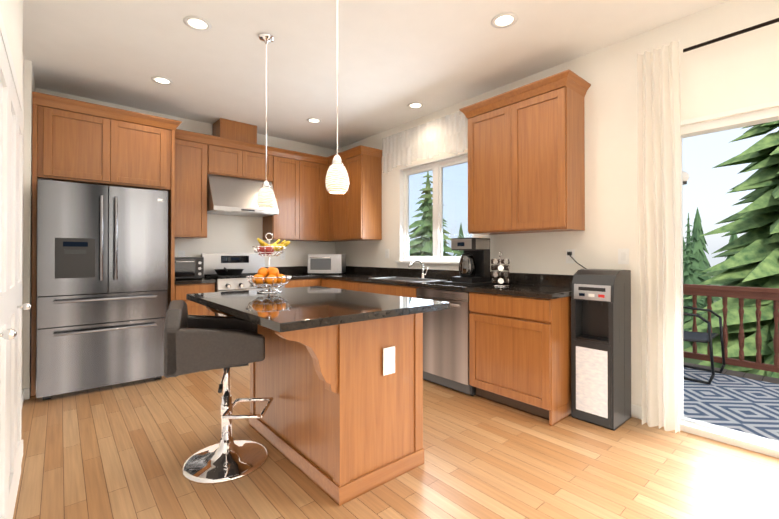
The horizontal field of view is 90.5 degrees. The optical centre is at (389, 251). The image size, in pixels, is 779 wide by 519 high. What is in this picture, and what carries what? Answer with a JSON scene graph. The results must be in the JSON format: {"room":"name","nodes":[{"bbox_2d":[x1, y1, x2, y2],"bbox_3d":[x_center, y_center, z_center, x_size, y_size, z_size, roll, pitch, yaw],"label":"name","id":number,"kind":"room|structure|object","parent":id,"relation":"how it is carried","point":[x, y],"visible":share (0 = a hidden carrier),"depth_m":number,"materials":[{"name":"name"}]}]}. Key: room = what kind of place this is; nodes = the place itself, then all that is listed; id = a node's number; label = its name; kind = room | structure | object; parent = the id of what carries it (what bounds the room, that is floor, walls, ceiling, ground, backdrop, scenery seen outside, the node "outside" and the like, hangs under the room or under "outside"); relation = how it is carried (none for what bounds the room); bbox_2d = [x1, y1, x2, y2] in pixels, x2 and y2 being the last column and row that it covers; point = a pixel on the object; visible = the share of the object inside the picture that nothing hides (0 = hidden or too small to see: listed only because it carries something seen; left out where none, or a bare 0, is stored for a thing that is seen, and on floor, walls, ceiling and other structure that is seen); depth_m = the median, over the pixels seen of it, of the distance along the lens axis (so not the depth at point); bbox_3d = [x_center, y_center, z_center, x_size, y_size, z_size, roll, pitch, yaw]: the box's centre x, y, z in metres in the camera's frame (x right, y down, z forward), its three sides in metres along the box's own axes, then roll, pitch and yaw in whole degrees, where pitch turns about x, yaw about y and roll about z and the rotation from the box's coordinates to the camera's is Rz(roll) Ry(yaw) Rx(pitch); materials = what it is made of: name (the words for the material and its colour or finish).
{"room":"kitchen","nodes":[
{"label":"kitchen","id":0,"kind":"room"},
{"bbox_2d":[0,0,34,393],"bbox_3d":[-1.008,-0.201,0.687,0.300,2.770,7.600,0,0,-41],"label":"wall","id":1,"kind":"structure","parent":0,"point":[28,82],"depth_m":3.14,"materials":[{"name":"white paint"}]},
{"bbox_2d":[0,10,31,518],"bbox_3d":[-1.483,0.182,1.515,0.081,2.015,1.650,0,0,-41],"label":"closet door","id":2,"kind":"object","parent":1,"relation":"attached to","point":[11,184],"visible":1,"depth_m":1.61,"materials":[{"name":"white paint"}]},
{"bbox_2d":[35,87,335,266],"bbox_3d":[-2.217,-0.175,4.750,3.850,2.770,0.150,0,0,-41],"label":"wall","id":3,"kind":"structure","parent":0,"point":[229,234],"depth_m":4.91,"materials":[{"name":"white paint"}]},
{"bbox_2d":[35,97,118,186],"bbox_3d":[-2.931,-0.952,3.637,0.555,0.649,0.617,0,0,-41],"label":"upper cabinet","id":4,"kind":"object","parent":3,"relation":"attached to","point":[74,143],"depth_m":3.39,"materials":[{"name":"brown wood"}]},
{"bbox_2d":[119,113,174,192],"bbox_3d":[-2.598,-0.951,3.922,0.556,0.649,0.617,0,0,-41],"label":"upper cabinet","id":5,"kind":"object","parent":3,"relation":"attached to","point":[146,146],"depth_m":3.74,"materials":[{"name":"brown wood"}]},
{"bbox_2d":[178,251,184,256],"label":"outlet","id":6,"kind":"object","parent":3,"relation":"attached to","point":[180,253],"depth_m":4.47,"materials":[{"name":"white plastic"}]},
{"bbox_2d":[168,133,210,240],"bbox_3d":[-2.308,-0.718,4.359,0.389,1.109,0.327,0,0,-41],"label":"upper cabinet","id":7,"kind":"object","parent":3,"relation":"attached to","point":[187,207],"depth_m":4.25,"materials":[{"name":"brown wood"}]},
{"bbox_2d":[211,137,246,178],"bbox_3d":[-1.994,-1.081,4.629,0.437,0.379,0.327,0,0,-41],"label":"upper cabinet","id":8,"kind":"object","parent":3,"relation":"attached to","point":[229,159],"depth_m":4.51,"materials":[{"name":"brown wood"}]},
{"bbox_2d":[211,118,258,144],"bbox_3d":[-1.897,-1.424,4.734,0.434,0.268,0.297,0,0,-41],"label":"cover","id":9,"kind":"object","parent":3,"relation":"attached to","point":[223,129],"depth_m":4.59,"materials":[{"name":"brown wood"}]},
{"bbox_2d":[207,174,278,216],"bbox_3d":[-1.803,-0.671,4.661,0.756,0.432,0.516,0,0,-41],"label":"range hood","id":10,"kind":"object","parent":3,"relation":"in","point":[233,196],"visible":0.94,"depth_m":4.47,"materials":[{"name":"silver metal"}]},
{"bbox_2d":[247,145,274,181],"bbox_3d":[-1.740,-1.080,4.846,0.436,0.379,0.327,0,0,-41],"label":"upper cabinet","id":11,"kind":"object","parent":3,"relation":"attached to","point":[256,157],"depth_m":4.76,"materials":[{"name":"brown wood"}]},
{"bbox_2d":[280,251,284,259],"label":"outlet","id":12,"kind":"object","parent":3,"relation":"attached to","point":[282,256],"depth_m":5.28,"materials":[{"name":"white plastic"}]},
{"bbox_2d":[263,149,306,240],"bbox_3d":[-1.413,-0.713,5.123,0.424,1.109,0.327,0,0,-41],"label":"upper cabinet","id":13,"kind":"object","parent":3,"relation":"attached to","point":[290,181],"depth_m":5.01,"materials":[{"name":"brown wood"}]},
{"bbox_2d":[303,157,322,240],"bbox_3d":[-1.183,-0.712,5.320,0.417,1.109,0.327,0,0,-41],"label":"upper cabinet","id":14,"kind":"object","parent":3,"relation":"attached to","point":[313,195],"depth_m":5.25,"materials":[{"name":"brown wood"}]},
{"bbox_2d":[23,0,727,149],"bbox_3d":[0.300,-1.639,1.813,3.850,0.120,7.900,0,0,-41],"label":"ceiling","id":15,"kind":"structure","parent":0,"point":[396,58],"depth_m":3.02,"materials":[{"name":"paint"}]},
{"bbox_2d":[151,76,172,84],"bbox_3d":[-2.074,-1.564,3.521,0.175,0.007,0.175,0,0,40],"label":"recessed light","id":16,"kind":"object","parent":15,"relation":"in","point":[158,79],"depth_m":3.52,"materials":[{"name":"white paint"}]},
{"bbox_2d":[183,16,211,30],"bbox_3d":[-1.319,-1.569,2.653,0.175,0.007,0.175,0,0,10],"label":"recessed light","id":17,"kind":"object","parent":15,"relation":"in","point":[197,23],"depth_m":2.65,"materials":[{"name":"white paint"}]},
{"bbox_2d":[257,33,274,208],"bbox_3d":[-0.901,-0.945,2.822,0.128,1.254,0.128,0,0,-41],"label":"pendant light","id":18,"kind":"object","parent":15,"relation":"hanging from","point":[265,198],"visible":1,"depth_m":2.79,"materials":[{"name":"white glass"}]},
{"bbox_2d":[307,118,321,122],"bbox_3d":[-0.892,-1.557,4.570,0.175,0.007,0.175,0,0,40],"label":"recessed light","id":19,"kind":"object","parent":15,"relation":"in","point":[312,120],"depth_m":4.57,"materials":[{"name":"white paint"}]},
{"bbox_2d":[325,0,348,193],"bbox_3d":[-0.284,-0.949,2.099,0.128,1.254,0.128,0,0,-41],"label":"pendant light","id":20,"kind":"object","parent":15,"relation":"hanging from","point":[337,180],"visible":1,"depth_m":2.06,"materials":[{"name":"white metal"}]},
{"bbox_2d":[407,102,423,108],"bbox_3d":[0.278,-1.560,4.109,0.175,0.007,0.175,0,0,40],"label":"recessed light","id":21,"kind":"object","parent":15,"relation":"in","point":[414,105],"depth_m":4.11,"materials":[{"name":"white paint"}]},
{"bbox_2d":[491,12,517,27],"bbox_3d":[0.778,-1.569,2.616,0.175,0.007,0.175,0,0,40],"label":"recessed light","id":22,"kind":"object","parent":15,"relation":"in","point":[500,20],"depth_m":2.61,"materials":[{"name":"white paint"}]},
{"bbox_2d":[13,363,778,518],"bbox_3d":[0.300,1.251,1.795,3.850,0.120,7.900,0,0,-41],"label":"floor","id":23,"kind":"structure","parent":0,"point":[126,450],"depth_m":2.13,"materials":[{"name":"brown wood"}]},
{"bbox_2d":[36,179,167,399],"bbox_3d":[-2.680,0.309,3.626,0.910,1.787,0.882,0,0,-41],"label":"refrigerator","id":24,"kind":"object","parent":23,"relation":"on","point":[102,279],"visible":1,"depth_m":3.29,"materials":[{"name":"grey metal"}]},
{"bbox_2d":[175,283,214,315],"bbox_3d":[-2.213,0.769,4.240,0.386,0.876,0.617,0,0,-41],"label":"base cabinet","id":25,"kind":"object","parent":23,"relation":"on","point":[193,308],"depth_m":4.00,"materials":[{"name":"brown wood"}]},
{"bbox_2d":[175,278,215,284],"bbox_3d":[-2.207,0.262,4.238,0.387,0.136,0.632,0,0,-41],"label":"countertop","id":26,"kind":"structure","parent":25,"relation":"on","point":[184,280],"depth_m":4.03,"materials":[{"name":"black stone"}]},
{"bbox_2d":[175,257,203,279],"bbox_3d":[-2.260,0.176,4.253,0.308,0.235,0.407,0,0,-41],"label":"toaster","id":27,"kind":"object","parent":26,"relation":"on","point":[189,267],"visible":0.67,"depth_m":4.13,"materials":[{"name":"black metal"}]},
{"bbox_2d":[182,363,272,483],"bbox_3d":[-0.909,0.904,2.212,0.491,0.578,0.468,0,0,-41],"label":"bar stool","id":28,"kind":"object","parent":23,"relation":"on","point":[227,458],"visible":0.98,"depth_m":2.15,"materials":[{"name":"silver metal"}]},
{"bbox_2d":[164,300,264,377],"bbox_3d":[-0.977,0.438,2.189,0.470,0.350,0.520,0,0,-24],"label":"seat","id":29,"kind":"object","parent":28,"relation":"on","point":[195,343],"visible":0.98,"depth_m":1.96,"materials":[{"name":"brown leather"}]},
{"bbox_2d":[201,254,284,315],"bbox_3d":[-1.720,0.614,4.556,0.756,1.190,0.724,0,0,-41],"label":"range","id":30,"kind":"object","parent":23,"relation":"on","point":[251,264],"visible":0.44,"depth_m":4.60,"materials":[{"name":"grey metal"}]},
{"bbox_2d":[214,267,243,274],"bbox_3d":[-1.815,0.214,4.407,0.330,0.095,0.421,0,0,-41],"label":"frying pan","id":31,"kind":"object","parent":30,"relation":"on","point":[224,271],"visible":1,"depth_m":4.33,"materials":[{"name":"black metal"}]},
{"bbox_2d":[284,278,318,287],"bbox_3d":[-1.300,0.774,5.020,0.474,0.876,0.617,0,0,-41],"label":"base cabinet","id":32,"kind":"object","parent":23,"relation":"on","point":[292,283],"depth_m":4.80,"materials":[{"name":"brown wood"}]},
{"bbox_2d":[206,306,423,505],"bbox_3d":[-0.494,0.750,2.335,0.860,0.888,1.140,0,0,-41],"label":"kitchen island","id":33,"kind":"object","parent":23,"relation":"on","point":[336,374],"depth_m":2.01,"materials":[{"name":"brown wood"}]},
{"bbox_2d":[186,286,449,333],"bbox_3d":[-0.496,0.287,2.278,0.960,0.035,1.400,0,0,-41],"label":"island countertop","id":34,"kind":"structure","parent":33,"relation":"on","point":[295,308],"depth_m":1.93,"materials":[{"name":"black stone"}]},
{"bbox_2d":[246,233,291,292],"bbox_3d":[-0.811,0.071,2.602,0.297,0.399,0.297,0,0,-41],"label":"basket","id":35,"kind":"object","parent":34,"relation":"on","point":[269,276],"visible":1,"depth_m":2.56,"materials":[{"name":"silver metal"}]},
{"bbox_2d":[319,278,334,287],"bbox_3d":[-0.498,0.774,4.984,0.616,0.876,0.518,0,0,-41],"label":"base cabinet","id":36,"kind":"object","parent":23,"relation":"on","point":[330,283],"depth_m":4.86,"materials":[{"name":"brown wood"}]},
{"bbox_2d":[265,266,318,279],"bbox_3d":[-1.284,0.267,5.020,0.493,0.136,0.642,0,0,-41],"label":"countertop","id":37,"kind":"structure","parent":36,"relation":"on","point":[297,272],"depth_m":5.27,"materials":[{"name":"black stone"}]},
{"bbox_2d":[319,266,573,298],"bbox_3d":[0.140,0.344,4.224,0.639,0.300,3.702,0,0,-41],"label":"countertop","id":38,"kind":"structure","parent":36,"relation":"on","point":[550,286],"depth_m":3.51,"materials":[{"name":"black stone"}]},
{"bbox_2d":[308,254,345,273],"bbox_3d":[-0.862,0.165,5.306,0.460,0.270,0.347,0,0,4],"label":"microwave oven","id":39,"kind":"object","parent":38,"relation":"on","point":[326,263],"visible":1,"depth_m":5.17,"materials":[{"name":"silver metal"}]},
{"bbox_2d":[408,259,427,277],"bbox_3d":[0.312,0.187,4.220,0.253,0.213,0.093,0,0,-41],"label":"kitchen faucet","id":40,"kind":"object","parent":38,"relation":"on","point":[423,274],"visible":0.98,"depth_m":4.26,"materials":[{"name":"silver metal"}]},
{"bbox_2d":[444,238,497,285],"bbox_3d":[0.740,0.082,3.520,0.350,0.414,0.340,0,0,-41],"label":"coffee maker","id":41,"kind":"object","parent":38,"relation":"on","point":[474,266],"visible":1,"depth_m":3.45,"materials":[{"name":"black plastic"}]},
{"bbox_2d":[491,252,509,286],"bbox_3d":[0.945,0.141,3.287,0.156,0.292,0.156,0,0,-41],"label":"carousel","id":42,"kind":"object","parent":38,"relation":"on","point":[500,273],"visible":1,"depth_m":3.25,"materials":[{"name":"silver metal"}]},
{"bbox_2d":[335,280,406,296],"bbox_3d":[-0.236,0.772,4.678,0.616,0.876,0.521,0,0,-41],"label":"base cabinet","id":43,"kind":"object","parent":23,"relation":"on","point":[396,290],"depth_m":4.14,"materials":[{"name":"brown wood"}]},
{"bbox_2d":[417,288,475,395],"bbox_3d":[0.643,0.769,3.561,0.617,0.866,0.600,0,0,-41],"label":"dishwasher","id":44,"kind":"object","parent":23,"relation":"on","point":[446,348],"visible":0.48,"depth_m":3.33,"materials":[{"name":"grey metal"}]},
{"bbox_2d":[467,291,570,425],"bbox_3d":[1.109,0.762,3.104,0.616,0.876,0.694,0,0,-41],"label":"base cabinet","id":45,"kind":"object","parent":23,"relation":"on","point":[520,353],"depth_m":2.82,"materials":[{"name":"brown wood"}]},
{"bbox_2d":[571,269,630,430],"bbox_3d":[1.529,0.661,2.789,0.338,1.072,0.281,0,0,-41],"label":"water dispenser","id":46,"kind":"object","parent":23,"relation":"on","point":[601,347],"visible":1,"depth_m":2.70,"materials":[{"name":"grey plastic"}]},
{"bbox_2d":[335,0,778,406],"bbox_3d":[1.706,-0.186,3.006,0.150,2.770,7.600,0,0,-41],"label":"wall","id":47,"kind":"structure","parent":0,"point":[735,72],"depth_m":2.88,"materials":[{"name":"white paint"}]},
{"bbox_2d":[21,388,641,463],"bbox_3d":[0.572,1.145,1.593,3.400,0.090,6.939,0,0,-41],"label":"baseboard","id":48,"kind":"structure","parent":47,"relation":"attached to","point":[636,411],"depth_m":2.79,"materials":[{"name":"white paint"}]},
{"bbox_2d":[327,157,342,240],"bbox_3d":[-0.580,-0.712,5.313,0.326,1.109,0.506,0,0,-41],"label":"upper cabinet","id":49,"kind":"object","parent":47,"relation":"attached to","point":[334,201],"depth_m":5.27,"materials":[{"name":"brown wood"}]},
{"bbox_2d":[343,149,381,240],"bbox_3d":[-0.359,-0.713,5.054,0.326,1.109,0.412,0,0,-41],"label":"upper cabinet","id":50,"kind":"object","parent":47,"relation":"attached to","point":[362,201],"depth_m":4.91,"materials":[{"name":"brown wood"}]},
{"bbox_2d":[385,249,388,257],"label":"outlet","id":51,"kind":"object","parent":47,"relation":"attached to","point":[386,250],"depth_m":4.91,"materials":[{"name":"white plastic"}]},
{"bbox_2d":[382,111,467,172],"bbox_3d":[0.402,-1.217,4.351,0.087,0.446,1.484,0,0,-41],"label":"valance curtain","id":52,"kind":"object","parent":47,"relation":"attached to","point":[436,137],"visible":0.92,"depth_m":4.28,"materials":[{"name":"white fabric"}]},
{"bbox_2d":[395,152,474,270],"bbox_3d":[0.514,-0.413,4.337,0.135,1.220,1.210,0,0,-41],"label":"window","id":53,"kind":"structure","parent":47,"relation":"in","point":[437,260],"depth_m":4.36,"materials":[{"name":"white paint"}]},
{"bbox_2d":[464,97,518,234],"bbox_3d":[1.004,-0.724,3.459,0.326,1.109,0.513,0,0,-41],"label":"upper cabinet","id":54,"kind":"object","parent":47,"relation":"attached to","point":[485,123],"depth_m":3.40,"materials":[{"name":"brown wood"}]},
{"bbox_2d":[503,77,586,232],"bbox_3d":[1.262,-0.726,3.158,0.326,1.109,0.513,0,0,-41],"label":"upper cabinet","id":55,"kind":"object","parent":47,"relation":"attached to","point":[526,158],"depth_m":3.02,"materials":[{"name":"brown wood"}]},
{"bbox_2d":[566,249,586,268],"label":"outlet","id":56,"kind":"object","parent":47,"relation":"attached to","point":[570,253],"depth_m":3.14,"materials":[{"name":"white plastic"}]},
{"bbox_2d":[618,249,628,263],"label":"outlet","id":57,"kind":"object","parent":47,"relation":"attached to","point":[623,256],"depth_m":2.85,"materials":[{"name":"white plastic"}]},
{"bbox_2d":[683,171,689,184],"bbox_3d":[2.086,-0.536,2.807,0.164,0.107,0.139,0,0,-41],"label":"sconce","id":58,"kind":"object","parent":47,"relation":"attached to","point":[686,176],"visible":0.29,"depth_m":2.77,"materials":[{"name":"grey plastic"}]},
{"bbox_2d":[680,100,778,457],"bbox_3d":[2.558,0.155,1.998,0.162,2.075,1.895,0,0,-41],"label":"sliding door","id":59,"kind":"structure","parent":47,"relation":"in","point":[759,444],"depth_m":2.45,"materials":[{"name":"white paint"}]},
{"bbox_2d":[683,18,778,52],"bbox_3d":[2.594,-1.309,1.761,0.122,0.040,2.021,0,0,-41],"label":"curtain rod","id":60,"kind":"object","parent":47,"relation":"attached to","point":[776,20],"visible":1,"depth_m":2.31,"materials":[{"name":"brown metal"}]},
{"bbox_2d":[637,40,680,432],"bbox_3d":[1.816,-0.099,2.599,0.083,2.560,0.240,0,0,-41],"label":"door curtain","id":61,"kind":"object","parent":60,"relation":"hanging from","point":[659,157],"visible":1,"depth_m":2.60,"materials":[{"name":"white fabric"}]},
{"label":"outside","id":62,"kind":"structure","parent":0,"visible":0},
{"bbox_2d":[683,271,721,363],"bbox_3d":[14.386,4.449,18.809,200.000,0.300,200.000,0,0,-41],"label":"ground","id":63,"kind":"structure","parent":62,"point":[691,360],"depth_m":15.28,"materials":[{"name":"green plant"}]},
{"bbox_2d":[409,171,460,255],"bbox_3d":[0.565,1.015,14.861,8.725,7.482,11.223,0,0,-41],"label":"tree","id":64,"kind":"object","parent":63,"relation":"on","point":[424,220],"depth_m":10.73,"materials":[{"name":"green plant"}]},
{"bbox_2d":[443,207,737,313],"bbox_3d":[12.575,-0.602,20.172,36.093,10.111,65.187,0,0,-41],"label":"tree","id":65,"kind":"object","parent":63,"relation":"on","point":[701,259],"visible":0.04,"depth_m":25.81,"materials":[{"name":"green foliage"},{"name":"bark"}]},
{"bbox_2d":[683,213,706,349],"bbox_3d":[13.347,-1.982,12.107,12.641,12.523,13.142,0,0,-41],"label":"tree","id":66,"kind":"object","parent":63,"relation":"on","point":[688,267],"visible":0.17,"depth_m":15.73,"materials":[{"name":"green plant"}]},
{"bbox_2d":[683,120,778,377],"bbox_3d":[7.779,-1.299,7.075,4.802,11.352,5.008,0,0,-41],"label":"tree","id":67,"kind":"object","parent":63,"relation":"on","point":[753,260],"visible":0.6,"depth_m":7.29,"materials":[{"name":"green plant"}]},
{"bbox_2d":[683,362,778,383],"bbox_3d":[3.375,1.382,2.814,2.148,0.250,4.755,0,0,-41],"label":"floor","id":68,"kind":"structure","parent":62,"point":[751,376],"depth_m":3.98,"materials":[{"name":"red wood"}]},
{"bbox_2d":[683,284,778,372],"bbox_3d":[4.120,0.780,3.385,0.100,0.960,4.650,0,0,-41],"label":"railing","id":69,"kind":"object","parent":68,"relation":"on","point":[758,294],"visible":0.48,"depth_m":3.96,"materials":[{"name":"red wood"}]},
{"bbox_2d":[683,367,778,440],"bbox_3d":[3.262,1.253,2.846,1.720,0.008,3.750,0,0,-41],"label":"rug","id":70,"kind":"object","parent":68,"relation":"on","point":[747,405],"depth_m":3.21,"materials":[{"name":"fabric"}]},
{"bbox_2d":[683,306,725,383],"bbox_3d":[3.003,0.785,4.076,0.544,0.941,0.757,0,0,-41],"label":"outdoor chair","id":71,"kind":"object","parent":70,"relation":"on","point":[702,337],"visible":0.42,"depth_m":3.96,"materials":[{"name":"black metal"}]}
]}

